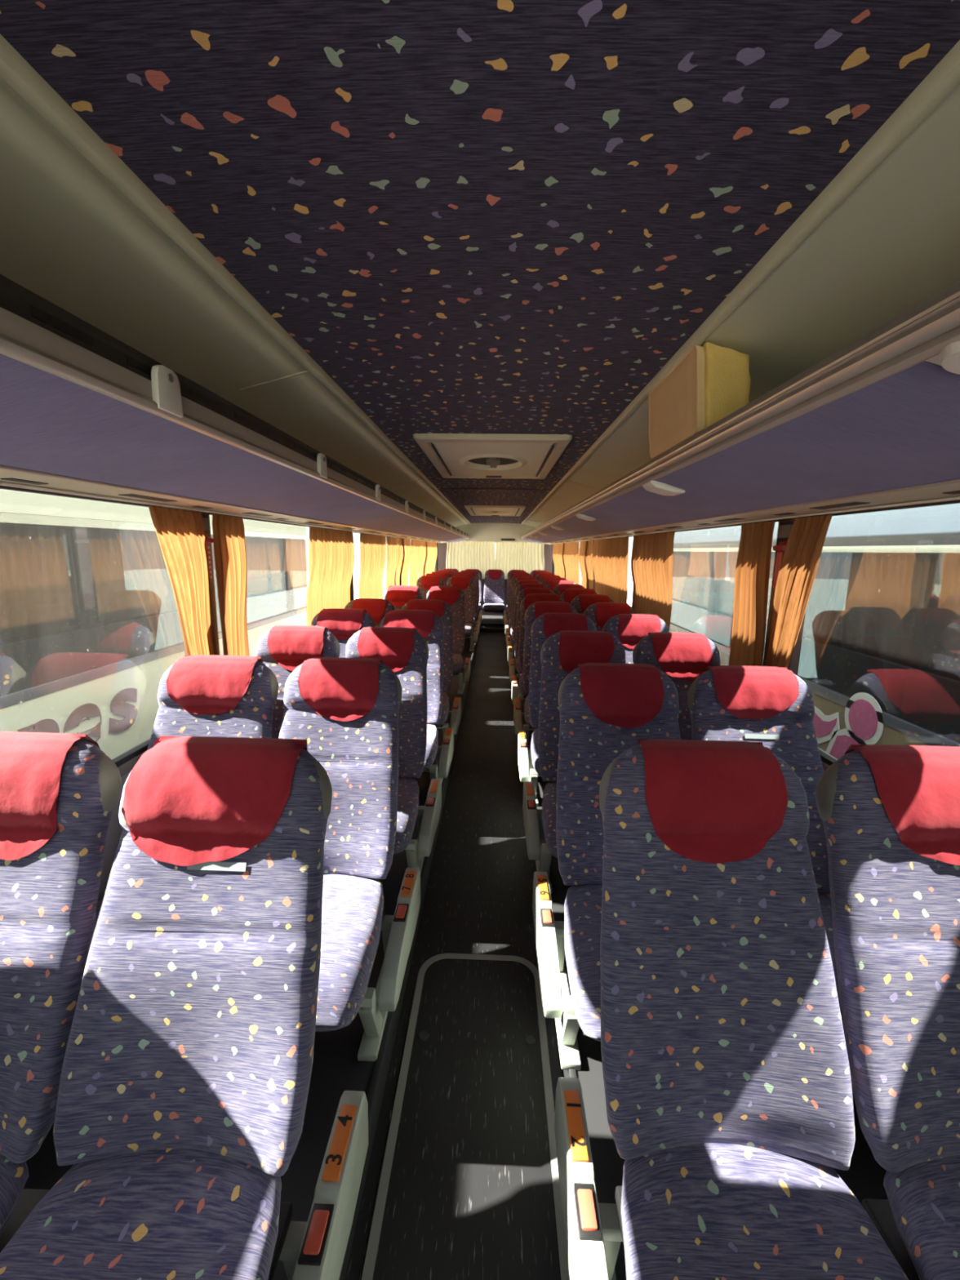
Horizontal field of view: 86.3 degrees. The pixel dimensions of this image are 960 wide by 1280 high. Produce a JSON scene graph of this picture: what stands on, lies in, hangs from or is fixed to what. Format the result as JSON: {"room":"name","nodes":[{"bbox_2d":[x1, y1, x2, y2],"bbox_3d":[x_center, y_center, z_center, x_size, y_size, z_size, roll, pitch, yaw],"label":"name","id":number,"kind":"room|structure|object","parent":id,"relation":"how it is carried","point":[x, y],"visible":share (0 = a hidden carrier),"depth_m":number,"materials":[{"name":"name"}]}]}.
{"room":"vehicle interior","nodes":[
{"label":"vehicle interior","id":0,"kind":"room"},
{"bbox_2d":[97,737,150,902],"bbox_3d":[-1.128,0.517,4.978,0.080,1.330,13.150,1,10,2],"label":"wall","id":1,"kind":"structure","parent":0,"point":[114,830],"depth_m":1.65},
{"bbox_2d":[0,485,190,766],"bbox_3d":[-1.241,0.224,0.278,0.030,0.868,3.750,1,10,2],"label":"window","id":2,"kind":"structure","parent":1,"relation":"in","point":[122,758],"depth_m":1.69,"materials":[{"name":"clear glass"}]},
{"bbox_2d":[117,750,146,777],"bbox_3d":[-1.091,-0.118,4.840,0.028,0.039,13.100,1,10,2],"label":"trim","id":3,"kind":"structure","parent":1,"relation":"attached to","point":[125,768],"depth_m":1.72,"materials":[{"name":"grey plastic"}]},
{"bbox_2d":[208,512,347,655],"bbox_3d":[-1.143,-0.298,3.261,0.030,0.868,2.070,1,10,2],"label":"window frame","id":4,"kind":"structure","parent":1,"relation":"in","point":[209,513],"depth_m":2.28,"materials":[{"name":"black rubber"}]},
{"bbox_2d":[183,510,218,655],"bbox_3d":[-1.198,-0.110,2.184,0.080,0.868,0.120,1,10,2],"label":"wall pillar","id":5,"kind":"structure","parent":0,"point":[204,514],"depth_m":2.21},
{"bbox_2d":[202,517,213,582],"bbox_3d":[-1.133,-0.369,2.116,0.035,0.265,0.090,1,10,2],"label":"hammer","id":6,"kind":"object","parent":5,"relation":"attached to","point":[206,521],"visible":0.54,"depth_m":2.12,"materials":[{"name":"red plastic"}]},
{"bbox_2d":[0,75,468,527],"bbox_3d":[-0.729,-1.246,4.656,0.630,0.324,13.150,1,10,2],"label":"ceiling","id":7,"kind":"structure","parent":0,"point":[69,237],"depth_m":1.07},
{"bbox_2d":[23,638,475,1279],"bbox_3d":[-0.661,0.659,4.987,0.959,0.180,13.150,1,10,2],"label":"floor","id":8,"kind":"structure","parent":0,"point":[336,1068],"depth_m":1.37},
{"bbox_2d":[0,731,121,1252],"bbox_3d":[-0.984,0.766,0.821,0.454,1.040,0.785,1,10,2],"label":"seat","id":9,"kind":"object","parent":8,"relation":"on","point":[60,793],"visible":0.91,"depth_m":0.98,"materials":[{"name":"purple fabric"}]},
{"bbox_2d":[0,1154,29,1235],"bbox_3d":[-0.995,1.001,0.717,0.448,0.142,0.498,1,10,2],"label":"cushion","id":10,"kind":"object","parent":9,"relation":"on","point":[14,1171],"depth_m":0.89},
{"bbox_2d":[0,735,368,1279],"bbox_3d":[-0.506,0.775,0.807,0.502,1.040,0.785,1,10,2],"label":"seat","id":11,"kind":"object","parent":8,"relation":"on","point":[185,1077],"visible":1,"depth_m":0.93,"materials":[{"name":"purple fabric"}]},
{"bbox_2d":[0,1148,281,1279],"bbox_3d":[-0.541,1.010,0.703,0.448,0.142,0.498,1,10,2],"label":"cushion","id":12,"kind":"object","parent":11,"relation":"on","point":[116,1214],"depth_m":0.83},
{"bbox_2d":[93,654,278,934],"bbox_3d":[-0.958,0.628,1.609,0.454,1.040,0.785,1,10,2],"label":"seat","id":13,"kind":"object","parent":8,"relation":"on","point":[198,695],"visible":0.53,"depth_m":1.80,"materials":[{"name":"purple fabric"}]},
{"bbox_2d":[93,897,103,934],"bbox_3d":[-0.969,0.863,1.504,0.448,0.142,0.498,1,10,2],"label":"cushion","id":14,"kind":"object","parent":13,"relation":"on","point":[100,904],"depth_m":1.51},
{"bbox_2d":[255,625,340,738],"bbox_3d":[-0.934,0.499,2.347,0.454,1.040,0.785,1,10,2],"label":"seat","id":15,"kind":"object","parent":8,"relation":"on","point":[282,649],"visible":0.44,"depth_m":2.53,"materials":[{"name":"red fabric"}]},
{"bbox_2d":[311,608,375,657],"bbox_3d":[-0.909,0.366,3.107,0.454,1.040,0.785,1,10,2],"label":"seat","id":16,"kind":"object","parent":8,"relation":"on","point":[343,624],"visible":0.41,"depth_m":3.29,"materials":[{"name":"red fabric"}]},
{"bbox_2d":[278,657,420,1061],"bbox_3d":[-0.480,0.637,1.594,0.502,1.040,0.785,1,10,2],"label":"seat","id":17,"kind":"object","parent":8,"relation":"on","point":[346,710],"visible":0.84,"depth_m":1.71,"materials":[{"name":"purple fabric"}]},
{"bbox_2d":[315,873,383,1031],"bbox_3d":[-0.515,0.872,1.491,0.448,0.142,0.498,1,10,2],"label":"cushion","id":18,"kind":"object","parent":17,"relation":"on","point":[353,904],"depth_m":1.40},
{"bbox_2d":[344,598,395,626],"bbox_3d":[-0.886,0.243,3.809,0.454,1.040,0.785,1,10,2],"label":"seat","id":19,"kind":"object","parent":8,"relation":"on","point":[377,608],"visible":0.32,"depth_m":4.00,"materials":[{"name":"red fabric"}]},
{"bbox_2d":[345,626,441,873],"bbox_3d":[-0.456,0.508,2.333,0.502,1.040,0.785,1,10,2],"label":"seat","id":20,"kind":"object","parent":8,"relation":"on","point":[404,651],"visible":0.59,"depth_m":2.46,"materials":[{"name":"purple fabric"}]},
{"bbox_2d":[393,777,419,853],"bbox_3d":[-0.491,0.743,2.229,0.448,0.142,0.498,1,10,2],"label":"cushion","id":21,"kind":"object","parent":20,"relation":"on","point":[408,788],"depth_m":2.12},
{"bbox_2d":[384,585,423,609],"bbox_3d":[-0.837,-0.018,5.300,0.454,1.040,0.785,1,10,2],"label":"seat","id":22,"kind":"object","parent":8,"relation":"on","point":[398,596],"visible":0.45,"depth_m":5.49,"materials":[{"name":"red fabric"}]},
{"bbox_2d":[338,626,479,1279],"bbox_3d":[-0.198,0.774,4.179,0.021,0.126,11.550,1,10,2],"label":"trim","id":23,"kind":"structure","parent":8,"relation":"attached to","point":[375,1095],"depth_m":1.51,"materials":[{"name":"rubber"}]},
{"bbox_2d":[380,609,453,782],"bbox_3d":[-0.431,0.375,3.093,0.502,1.040,0.785,1,10,2],"label":"seat","id":24,"kind":"object","parent":8,"relation":"on","point":[428,624],"visible":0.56,"depth_m":3.23,"materials":[{"name":"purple fabric"}]},
{"bbox_2d":[422,723,438,770],"bbox_3d":[-0.466,0.610,2.990,0.448,0.142,0.498,1,10,2],"label":"cushion","id":25,"kind":"object","parent":24,"relation":"on","point":[432,745],"depth_m":2.86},
{"bbox_2d":[416,575,444,599],"bbox_3d":[-0.764,-0.406,7.516,0.454,1.040,0.785,1,10,2],"label":"seat","id":26,"kind":"object","parent":8,"relation":"on","point":[424,583],"visible":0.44,"depth_m":7.70,"materials":[{"name":"red fabric"}]},
{"bbox_2d":[401,599,461,737],"bbox_3d":[-0.408,0.252,3.795,0.502,1.040,0.785,1,10,2],"label":"seat","id":27,"kind":"object","parent":8,"relation":"on","point":[452,717],"visible":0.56,"depth_m":3.94,"materials":[{"name":"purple fabric"}]},
{"bbox_2d":[433,692,448,726],"bbox_3d":[-0.443,0.487,3.691,0.448,0.142,0.498,1,10,2],"label":"cushion","id":28,"kind":"object","parent":27,"relation":"on","point":[445,710],"depth_m":3.53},
{"bbox_2d":[426,586,470,694],"bbox_3d":[-0.359,-0.009,5.286,0.502,1.040,0.785,1,10,2],"label":"seat","id":29,"kind":"object","parent":8,"relation":"on","point":[455,597],"visible":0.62,"depth_m":5.43,"materials":[{"name":"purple fabric"}]},
{"bbox_2d":[452,653,462,674],"bbox_3d":[-0.394,0.226,5.183,0.448,0.142,0.498,1,10,2],"label":"cushion","id":30,"kind":"object","parent":29,"relation":"on","point":[457,658],"depth_m":5.00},
{"bbox_2d":[446,576,478,651],"bbox_3d":[-0.287,-0.396,7.502,0.502,1.040,0.785,1,10,2],"label":"seat","id":31,"kind":"object","parent":8,"relation":"on","point":[466,584],"visible":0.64,"depth_m":7.64,"materials":[{"name":"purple fabric"}]},
{"bbox_2d":[453,573,479,634],"bbox_3d":[-0.262,-0.525,8.240,0.502,1.040,0.785,1,10,2],"label":"seat","id":32,"kind":"object","parent":8,"relation":"on","point":[477,623],"visible":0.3,"depth_m":8.40,"materials":[{"name":"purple fabric"}]},
{"bbox_2d":[464,568,482,622],"bbox_3d":[-0.178,-0.913,10.455,0.454,1.040,0.785,1,10,2],"label":"seat","id":33,"kind":"object","parent":8,"relation":"on","point":[477,571],"visible":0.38,"depth_m":10.59,"materials":[{"name":"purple fabric"}]},
{"bbox_2d":[344,631,563,1279],"bbox_3d":[0.073,0.871,4.188,0.560,0.060,11.550,1,10,2],"label":"floor","id":34,"kind":"structure","parent":0,"point":[478,897],"depth_m":2.52,"materials":[{"name":"plastic"}]},
{"bbox_2d":[361,953,569,1279],"bbox_3d":[-0.038,1.429,0.797,0.452,0.008,2.415,1,10,2],"label":"floor hatch","id":35,"kind":"object","parent":34,"relation":"on","point":[468,1188],"visible":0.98,"depth_m":1.37,"materials":[{"name":"plastic"}]},
{"bbox_2d":[0,0,959,523],"bbox_3d":[0.128,-1.391,4.603,1.090,0.012,13.150,1,10,2],"label":"ceiling","id":36,"kind":"structure","parent":0,"point":[473,216],"depth_m":0.76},
{"bbox_2d":[413,433,572,479],"bbox_3d":[0.085,-1.148,3.296,0.810,0.032,1.450,1,10,2],"label":"roof hatch","id":37,"kind":"object","parent":36,"relation":"attached to","point":[454,455],"visible":1,"depth_m":2.99,"materials":[{"name":"grey plastic"}]},
{"bbox_2d":[437,488,551,490],"bbox_3d":[0.136,-1.432,4.854,1.090,0.014,0.020,1,10,2],"label":"trim","id":38,"kind":"structure","parent":36,"relation":"attached to","point":[437,488],"depth_m":4.85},
{"bbox_2d":[464,505,525,516],"bbox_3d":[0.224,-1.889,7.534,0.810,0.032,1.700,1,10,2],"label":"roof hatch","id":39,"kind":"object","parent":36,"relation":"attached to","point":[473,510],"visible":1,"depth_m":7.25,"materials":[{"name":"grey plastic"}]},
{"bbox_2d":[480,615,504,631],"bbox_3d":[0.286,-0.321,10.650,0.560,0.180,1.600,1,10,2],"label":"step","id":40,"kind":"structure","parent":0,"point":[486,619],"depth_m":10.15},
{"bbox_2d":[482,568,505,622],"bbox_3d":[0.294,-0.904,10.441,0.454,1.040,0.785,1,10,2],"label":"seat","id":41,"kind":"object","parent":40,"relation":"on","point":[494,593],"visible":0.95,"depth_m":10.57,"materials":[{"name":"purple fabric"}]},
{"bbox_2d":[482,603,505,611],"bbox_3d":[0.283,-0.669,10.337,0.448,0.142,0.498,1,10,2],"label":"cushion","id":42,"kind":"object","parent":41,"relation":"on","point":[486,606],"depth_m":10.11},
{"bbox_2d":[455,522,535,542],"bbox_3d":[0.337,-2.339,11.057,2.360,0.425,0.099,1,10,2],"label":"wall","id":43,"kind":"structure","parent":0,"point":[481,531],"depth_m":11.01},
{"bbox_2d":[0,34,470,524],"bbox_3d":[-0.426,-1.385,4.622,0.026,0.032,13.150,1,10,2],"label":"trim","id":44,"kind":"structure","parent":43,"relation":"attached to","point":[15,69],"depth_m":0.83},
{"bbox_2d":[445,541,495,578],"bbox_3d":[-0.205,-1.738,11.160,1.075,0.800,0.044,1,10,2],"label":"curtain","id":45,"kind":"object","parent":43,"relation":"hanging from","point":[460,555],"visible":0.67,"depth_m":11.14,"materials":[{"name":"white fabric"}]},
{"bbox_2d":[494,542,544,579],"bbox_3d":[0.860,-1.717,11.129,1.075,0.800,0.044,1,10,2],"label":"curtain","id":46,"kind":"object","parent":43,"relation":"hanging from","point":[528,557],"visible":0.66,"depth_m":11.11,"materials":[{"name":"white fabric"}]},
{"bbox_2d":[520,40,959,524],"bbox_3d":[0.682,-1.364,4.589,0.026,0.032,13.150,1,10,2],"label":"trim","id":47,"kind":"structure","parent":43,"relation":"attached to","point":[944,78],"depth_m":0.81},
{"bbox_2d":[438,541,552,615],"bbox_3d":[0.324,-1.296,11.321,2.540,2.750,0.060,1,10,2],"label":"wall","id":48,"kind":"structure","parent":0,"point":[548,548],"depth_m":11.22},
{"bbox_2d":[513,645,888,1279],"bbox_3d":[0.859,0.688,4.942,0.959,0.180,13.150,1,10,2],"label":"floor","id":49,"kind":"structure","parent":0,"point":[864,1177],"depth_m":1.26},
{"bbox_2d":[504,574,533,633],"bbox_3d":[0.663,-0.508,8.213,0.502,1.040,0.785,1,10,2],"label":"seat","id":50,"kind":"object","parent":49,"relation":"on","point":[513,577],"visible":0.25,"depth_m":8.40,"materials":[{"name":"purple fabric"}]},
{"bbox_2d":[505,577,537,642],"bbox_3d":[0.639,-0.379,7.474,0.502,1.040,0.785,1,10,2],"label":"seat","id":51,"kind":"object","parent":49,"relation":"on","point":[507,633],"visible":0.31,"depth_m":7.65,"materials":[{"name":"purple fabric"}]},
{"bbox_2d":[506,579,541,653],"bbox_3d":[0.614,-0.249,6.736,0.502,1.040,0.785,1,10,2],"label":"seat","id":52,"kind":"object","parent":49,"relation":"on","point":[517,584],"visible":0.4,"depth_m":6.92,"materials":[{"name":"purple fabric"}]},
{"bbox_2d":[507,582,547,667],"bbox_3d":[0.590,-0.120,5.997,0.502,1.040,0.785,1,10,2],"label":"seat","id":53,"kind":"object","parent":49,"relation":"on","point":[510,655],"visible":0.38,"depth_m":6.16,"materials":[{"name":"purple fabric"}]},
{"bbox_2d":[509,587,555,686],"bbox_3d":[0.566,0.009,5.259,0.502,1.040,0.785,1,10,2],"label":"seat","id":54,"kind":"object","parent":49,"relation":"on","point":[513,670],"visible":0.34,"depth_m":5.42,"materials":[{"name":"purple fabric"}]},
{"bbox_2d":[511,593,564,711],"bbox_3d":[0.542,0.138,4.521,0.502,1.040,0.785,1,10,2],"label":"seat","id":55,"kind":"object","parent":49,"relation":"on","point":[517,691],"visible":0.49,"depth_m":4.69,"materials":[{"name":"purple fabric"}]},
{"bbox_2d":[519,672,528,696],"bbox_3d":[0.561,0.374,4.416,0.448,0.142,0.498,1,10,2],"label":"cushion","id":56,"kind":"object","parent":55,"relation":"on","point":[521,681],"depth_m":4.25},
{"bbox_2d":[513,601,577,749],"bbox_3d":[0.517,0.268,3.782,0.502,1.040,0.785,1,10,2],"label":"seat","id":57,"kind":"object","parent":49,"relation":"on","point":[521,718],"visible":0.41,"depth_m":3.95,"materials":[{"name":"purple fabric"}]},
{"bbox_2d":[524,694,538,728],"bbox_3d":[0.537,0.503,3.677,0.448,0.142,0.498,1,10,2],"label":"cushion","id":58,"kind":"object","parent":57,"relation":"on","point":[526,714],"depth_m":3.53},
{"bbox_2d":[516,612,596,806],"bbox_3d":[0.493,0.397,3.044,0.502,1.040,0.785,1,10,2],"label":"seat","id":59,"kind":"object","parent":49,"relation":"on","point":[547,624],"visible":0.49,"depth_m":3.21,"materials":[{"name":"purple fabric"}]},
{"bbox_2d":[530,728,540,774],"bbox_3d":[0.513,0.632,2.939,0.448,0.142,0.498,1,10,2],"label":"cushion","id":60,"kind":"object","parent":59,"relation":"on","point":[534,744],"depth_m":2.82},
{"bbox_2d":[552,583,585,596],"bbox_3d":[1.074,-0.111,5.983,0.454,1.040,0.785,1,10,2],"label":"seat","id":61,"kind":"object","parent":49,"relation":"on","point":[558,589],"visible":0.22,"depth_m":6.18,"materials":[{"name":"red fabric"}]},
{"bbox_2d":[522,630,625,893],"bbox_3d":[0.469,0.526,2.305,0.502,1.040,0.785,1,10,2],"label":"seat","id":62,"kind":"object","parent":49,"relation":"on","point":[562,652],"visible":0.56,"depth_m":2.46,"materials":[{"name":"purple fabric"}]},
{"bbox_2d":[542,782,557,857],"bbox_3d":[0.488,0.761,2.200,0.448,0.142,0.498,1,10,2],"label":"cushion","id":63,"kind":"object","parent":62,"relation":"on","point":[549,793],"depth_m":2.11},
{"bbox_2d":[560,588,597,604],"bbox_3d":[1.050,0.018,5.245,0.454,1.040,0.785,1,10,2],"label":"seat","id":64,"kind":"object","parent":49,"relation":"on","point":[568,594],"visible":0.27,"depth_m":5.44,"materials":[{"name":"red fabric"}]},
{"bbox_2d":[570,594,613,613],"bbox_3d":[1.025,0.148,4.506,0.454,1.040,0.785,1,10,2],"label":"seat","id":65,"kind":"object","parent":49,"relation":"on","point":[580,602],"visible":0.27,"depth_m":4.70,"materials":[{"name":"red fabric"}]},
{"bbox_2d":[532,662,680,1070],"bbox_3d":[0.445,0.655,1.567,0.502,1.040,0.785,1,10,2],"label":"seat","id":66,"kind":"object","parent":49,"relation":"on","point":[605,708],"visible":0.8,"depth_m":1.70,"materials":[{"name":"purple fabric"}]},
{"bbox_2d":[564,884,602,1041],"bbox_3d":[0.464,0.891,1.462,0.448,0.142,0.498,1,10,2],"label":"cushion","id":67,"kind":"object","parent":66,"relation":"on","point":[583,902],"depth_m":1.39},
{"bbox_2d":[583,602,636,631],"bbox_3d":[1.001,0.277,3.768,0.454,1.040,0.785,1,10,2],"label":"seat","id":68,"kind":"object","parent":49,"relation":"on","point":[599,613],"visible":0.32,"depth_m":3.96,"materials":[{"name":"red fabric"}]},
{"bbox_2d":[602,613,669,663],"bbox_3d":[0.977,0.406,3.030,0.454,1.040,0.785,1,10,2],"label":"seat","id":69,"kind":"object","parent":49,"relation":"on","point":[628,629],"visible":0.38,"depth_m":3.22,"materials":[{"name":"red fabric"}]},
{"bbox_2d":[632,632,720,739],"bbox_3d":[0.953,0.535,2.291,0.454,1.040,0.785,1,10,2],"label":"seat","id":70,"kind":"object","parent":49,"relation":"on","point":[683,657],"visible":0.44,"depth_m":2.48,"materials":[{"name":"red fabric"}]},
{"bbox_2d":[554,738,908,1279],"bbox_3d":[0.420,0.784,0.829,0.502,1.040,0.785,1,10,2],"label":"seat","id":71,"kind":"object","parent":49,"relation":"on","point":[726,1073],"visible":1,"depth_m":0.95,"materials":[{"name":"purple fabric"}]},
{"bbox_2d":[621,1142,908,1279],"bbox_3d":[0.440,1.020,0.724,0.448,0.142,0.498,1,10,2],"label":"cushion","id":72,"kind":"object","parent":71,"relation":"on","point":[690,1211],"depth_m":0.84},
{"bbox_2d":[687,665,842,1021],"bbox_3d":[0.928,0.664,1.553,0.454,1.040,0.785,1,10,2],"label":"seat","id":73,"kind":"object","parent":49,"relation":"on","point":[774,707],"visible":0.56,"depth_m":1.74,"materials":[{"name":"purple fabric"}]},
{"bbox_2d":[817,893,842,1021],"bbox_3d":[0.924,0.899,1.449,0.448,0.142,0.498,1,10,2],"label":"cushion","id":74,"kind":"object","parent":73,"relation":"on","point":[824,901],"depth_m":1.51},
{"bbox_2d":[815,744,959,1279],"bbox_3d":[0.904,0.794,0.815,0.454,1.040,0.785,1,10,2],"label":"seat","id":75,"kind":"object","parent":49,"relation":"on","point":[890,815],"visible":0.95,"depth_m":0.96,"materials":[{"name":"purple fabric"}]},
{"bbox_2d":[883,1155,959,1279],"bbox_3d":[0.900,1.029,0.710,0.448,0.142,0.498,1,10,2],"label":"cushion","id":76,"kind":"object","parent":75,"relation":"on","point":[922,1208],"depth_m":0.86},
{"bbox_2d":[522,84,959,527],"bbox_3d":[0.980,-1.213,4.606,0.630,0.324,13.150,1,10,2],"label":"ceiling","id":77,"kind":"structure","parent":0,"point":[892,244],"depth_m":0.99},
{"bbox_2d":[764,517,805,675],"bbox_3d":[1.260,-0.062,2.111,0.080,0.868,0.120,1,10,2],"label":"wall pillar","id":78,"kind":"structure","parent":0,"point":[794,664],"depth_m":2.08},
{"bbox_2d":[772,524,793,591],"bbox_3d":[1.201,-0.325,2.047,0.035,0.265,0.090,1,10,2],"label":"hammer","id":79,"kind":"object","parent":78,"relation":"attached to","point":[784,531],"visible":0.5,"depth_m":2.04,"materials":[{"name":"red plastic"}]},
{"bbox_2d":[818,747,838,898],"bbox_3d":[1.330,0.564,4.905,0.080,1.330,13.150,1,10,2],"label":"wall","id":80,"kind":"structure","parent":0,"point":[827,895],"depth_m":1.85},
{"bbox_2d":[644,519,780,666],"bbox_3d":[1.276,-0.251,3.190,0.030,0.868,2.070,1,10,2],"label":"window","id":81,"kind":"structure","parent":80,"relation":"in","point":[778,520],"depth_m":2.21,"materials":[{"name":"clear glass"}]},
{"bbox_2d":[787,499,959,765],"bbox_3d":[1.178,0.271,0.207,0.030,0.868,3.750,1,10,2],"label":"window","id":82,"kind":"structure","parent":80,"relation":"in","point":[826,758],"depth_m":1.60,"materials":[{"name":"clear glass"}]},
{"label":"outside","id":83,"kind":"structure","parent":0,"visible":0},
{"bbox_2d":[306,571,633,606],"bbox_3d":[0.252,0.936,10.313,80.000,0.001,100.000,1,10,2],"label":"ground","id":84,"kind":"structure","parent":83,"point":[356,575],"depth_m":38.77,"materials":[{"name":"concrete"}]},
{"bbox_2d":[0,488,307,758],"bbox_3d":[-3.617,0.918,0.787,2.460,3.220,12.000,1,10,2],"label":"coach","id":85,"kind":"object","parent":84,"relation":"on","point":[91,630],"visible":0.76,"depth_m":3.10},
{"bbox_2d":[669,502,959,759],"bbox_3d":[3.173,0.787,0.541,2.461,3.750,12.000,1,10,2],"label":"coach","id":86,"kind":"object","parent":84,"relation":"on","point":[879,661],"visible":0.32,"depth_m":2.67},
{"bbox_3d":[-1.103,-1.250,4.668,0.080,0.522,13.150,1,10,2],"label":"wall","id":87,"kind":"structure","parent":0,"visible":0},
{"bbox_2d":[0,274,470,542],"bbox_3d":[-0.739,-1.055,4.639,0.657,0.166,13.010,1,10,2],"label":"luggage rack","id":88,"kind":"object","parent":87,"relation":"attached to","point":[82,410],"visible":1,"depth_m":1.06,"materials":[{"name":"plastic"}]},
{"bbox_2d":[0,477,48,484],"bbox_3d":[-1.091,-0.384,1.228,0.028,0.010,0.100,1,10,2],"label":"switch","id":89,"kind":"object","parent":88,"relation":"attached to","point":[14,479],"depth_m":1.22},
{"bbox_2d":[0,482,439,542],"bbox_3d":[-1.028,-0.979,4.687,0.016,0.006,12.900,1,10,2],"label":"track","id":90,"kind":"object","parent":88,"relation":"attached to","point":[1,483],"visible":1,"depth_m":1.70,"materials":[{"name":"white plastic"}]},
{"bbox_2d":[148,506,217,655],"bbox_3d":[-1.122,-0.081,1.988,0.060,0.822,0.390,0,10,-2],"label":"curtain","id":91,"kind":"object","parent":90,"relation":"hanging from","point":[180,534],"visible":0.64,"depth_m":1.97,"materials":[{"name":"orange fabric"}]},
{"bbox_2d":[212,514,249,656],"bbox_3d":[-1.115,-0.139,2.317,0.054,0.822,0.242,1,10,2],"label":"curtain","id":92,"kind":"object","parent":90,"relation":"hanging from","point":[228,532],"visible":0.77,"depth_m":2.28,"materials":[{"name":"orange fabric"}]},
{"bbox_2d":[306,526,354,626],"bbox_3d":[-1.071,-0.393,3.767,0.064,0.822,1.038,1,10,2],"label":"curtain","id":93,"kind":"object","parent":90,"relation":"hanging from","point":[331,551],"visible":0.73,"depth_m":3.64,"materials":[{"name":"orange fabric"}]},
{"bbox_2d":[359,533,386,599],"bbox_3d":[-1.031,-0.608,4.995,0.064,0.822,0.981,1,10,2],"label":"curtain","id":94,"kind":"object","parent":90,"relation":"hanging from","point":[372,547],"visible":0.78,"depth_m":4.90,"materials":[{"name":"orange fabric"}]},
{"bbox_2d":[386,536,397,591],"bbox_3d":[-1.004,-0.755,5.838,0.063,0.822,0.570,1,10,2],"label":"curtain","id":95,"kind":"object","parent":90,"relation":"hanging from","point":[392,543],"visible":0.7,"depth_m":5.78,"materials":[{"name":"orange fabric"}]},
{"bbox_2d":[395,537,410,585],"bbox_3d":[-0.978,-0.891,6.617,0.064,0.822,0.874,1,10,2],"label":"curtain","id":96,"kind":"object","parent":90,"relation":"hanging from","point":[403,544],"visible":0.72,"depth_m":6.51,"materials":[{"name":"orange fabric"}]},
{"bbox_2d":[408,539,421,586],"bbox_3d":[-0.947,-1.056,7.557,0.064,0.822,0.928,1,10,2],"label":"curtain","id":97,"kind":"object","parent":90,"relation":"hanging from","point":[415,545],"visible":0.81,"depth_m":7.44,"materials":[{"name":"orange fabric"}]},
{"bbox_2d":[419,541,437,577],"bbox_3d":[-0.897,-1.320,9.067,0.064,0.822,1.970,1,10,2],"label":"curtain","id":98,"kind":"object","parent":90,"relation":"hanging from","point":[428,549],"visible":0.65,"depth_m":8.83,"materials":[{"name":"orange fabric"}]},
{"bbox_3d":[1.355,-1.203,4.595,0.080,0.522,13.150,1,10,2],"label":"wall","id":99,"kind":"structure","parent":0,"visible":0},
{"bbox_2d":[520,280,959,544],"bbox_3d":[0.989,-1.024,4.588,0.644,0.170,13.010,1,10,2],"label":"luggage rack","id":100,"kind":"object","parent":99,"relation":"attached to","point":[876,421],"visible":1,"depth_m":1.06,"materials":[{"name":"fabric"}]},
{"bbox_2d":[648,342,751,458],"bbox_3d":[0.659,-0.683,1.574,0.172,0.282,0.445,1,10,2],"label":"box","id":101,"kind":"object","parent":100,"relation":"on","point":[711,382],"visible":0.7,"depth_m":1.38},
{"bbox_2d":[551,496,959,544],"bbox_3d":[1.271,-0.935,4.619,0.016,0.006,12.900,1,10,2],"label":"track","id":102,"kind":"object","parent":100,"relation":"attached to","point":[957,497],"visible":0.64,"depth_m":1.73,"materials":[{"name":"white plastic"}]},
{"bbox_2d":[552,542,579,584],"bbox_3d":[1.397,-1.198,8.556,0.064,0.822,3.070,1,10,2],"label":"curtain","id":103,"kind":"object","parent":102,"relation":"hanging from","point":[565,555],"visible":0.79,"depth_m":8.12,"materials":[{"name":"orange fabric"}]},
{"bbox_2d":[578,540,593,589],"bbox_3d":[1.327,-0.829,6.444,0.064,0.822,0.838,1,10,2],"label":"curtain","id":104,"kind":"object","parent":102,"relation":"hanging from","point":[586,548],"visible":0.62,"depth_m":6.36,"materials":[{"name":"orange fabric"}]},
{"bbox_2d":[592,536,628,603],"bbox_3d":[1.285,-0.605,5.163,0.065,0.822,1.538,1,10,2],"label":"curtain","id":105,"kind":"object","parent":102,"relation":"hanging from","point":[610,556],"visible":0.67,"depth_m":4.96,"materials":[{"name":"orange fabric"}]},
{"bbox_2d":[631,531,675,630],"bbox_3d":[1.240,-0.364,3.787,0.065,0.822,0.941,1,10,2],"label":"curtain","id":106,"kind":"object","parent":102,"relation":"hanging from","point":[651,559],"visible":0.73,"depth_m":3.66,"materials":[{"name":"orange fabric"}]},
{"bbox_2d":[728,520,775,666],"bbox_3d":[1.186,-0.099,2.275,0.055,0.822,0.270,1,10,2],"label":"curtain","id":107,"kind":"object","parent":102,"relation":"hanging from","point":[753,558],"visible":0.72,"depth_m":2.22,"materials":[{"name":"orange fabric"}]},
{"bbox_2d":[764,514,832,669],"bbox_3d":[1.175,-0.041,1.942,0.055,0.822,0.354,1,10,2],"label":"curtain","id":108,"kind":"object","parent":102,"relation":"hanging from","point":[800,561],"visible":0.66,"depth_m":1.91,"materials":[{"name":"orange fabric"}]},
{"bbox_2d":[938,341,959,374],"bbox_3d":[0.592,-0.334,0.601,0.084,0.033,0.086,1,10,2],"label":"outlet","id":109,"kind":"object","parent":100,"relation":"attached to","point":[948,351],"depth_m":0.61,"materials":[{"name":"white plastic"}]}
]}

